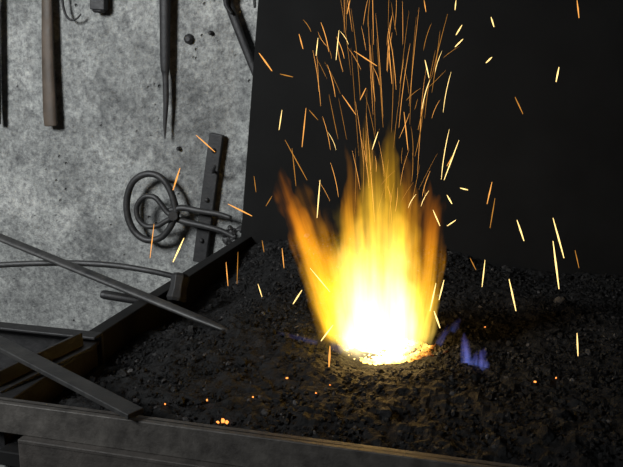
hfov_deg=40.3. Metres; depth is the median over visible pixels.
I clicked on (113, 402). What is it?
bar
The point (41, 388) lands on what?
shelf
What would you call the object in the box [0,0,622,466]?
blacksmith forge
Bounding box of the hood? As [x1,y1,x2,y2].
[241,0,622,276]
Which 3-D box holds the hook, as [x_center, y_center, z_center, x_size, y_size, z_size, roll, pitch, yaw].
[-0.712,-0.717,2.510,0.065,0.174,0.008,4,14,16]
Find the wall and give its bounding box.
[0,0,257,330]
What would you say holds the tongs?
hanging from the post
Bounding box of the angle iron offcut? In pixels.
[0,332,91,393]
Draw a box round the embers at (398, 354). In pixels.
[334,332,450,364]
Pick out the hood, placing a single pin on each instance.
(560, 159)
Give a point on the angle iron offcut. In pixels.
(15, 374)
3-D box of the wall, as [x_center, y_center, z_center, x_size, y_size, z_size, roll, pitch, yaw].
[0.576,-0.631,2.290,6.200,3.000,0.200,4,14,16]
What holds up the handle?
hanging from the rail
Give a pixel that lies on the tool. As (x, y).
(97, 6)
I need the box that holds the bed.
[0,231,622,466]
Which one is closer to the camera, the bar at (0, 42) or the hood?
the hood
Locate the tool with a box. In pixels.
[90,0,107,12]
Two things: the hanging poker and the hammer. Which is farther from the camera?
the hanging poker
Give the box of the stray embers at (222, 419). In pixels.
[164,377,556,423]
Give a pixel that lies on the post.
(213, 159)
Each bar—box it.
[0,42,0,123]
[0,260,172,278]
[0,336,142,419]
[223,0,253,75]
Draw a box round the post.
[193,133,223,261]
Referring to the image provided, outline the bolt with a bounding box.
[184,34,193,43]
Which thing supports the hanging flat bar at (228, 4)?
hanging from the rail
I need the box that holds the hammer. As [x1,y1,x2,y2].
[100,272,189,308]
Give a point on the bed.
(479, 399)
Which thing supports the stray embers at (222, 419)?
on the bed
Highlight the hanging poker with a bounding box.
[159,0,170,137]
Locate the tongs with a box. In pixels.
[123,170,241,244]
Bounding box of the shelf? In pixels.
[0,322,104,448]
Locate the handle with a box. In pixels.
[42,0,56,125]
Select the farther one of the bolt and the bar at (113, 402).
the bolt
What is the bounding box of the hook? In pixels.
[61,0,81,20]
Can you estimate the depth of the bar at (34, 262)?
1.92 m
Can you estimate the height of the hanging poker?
0.515 m
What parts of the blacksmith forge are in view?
bed plate, rail, plate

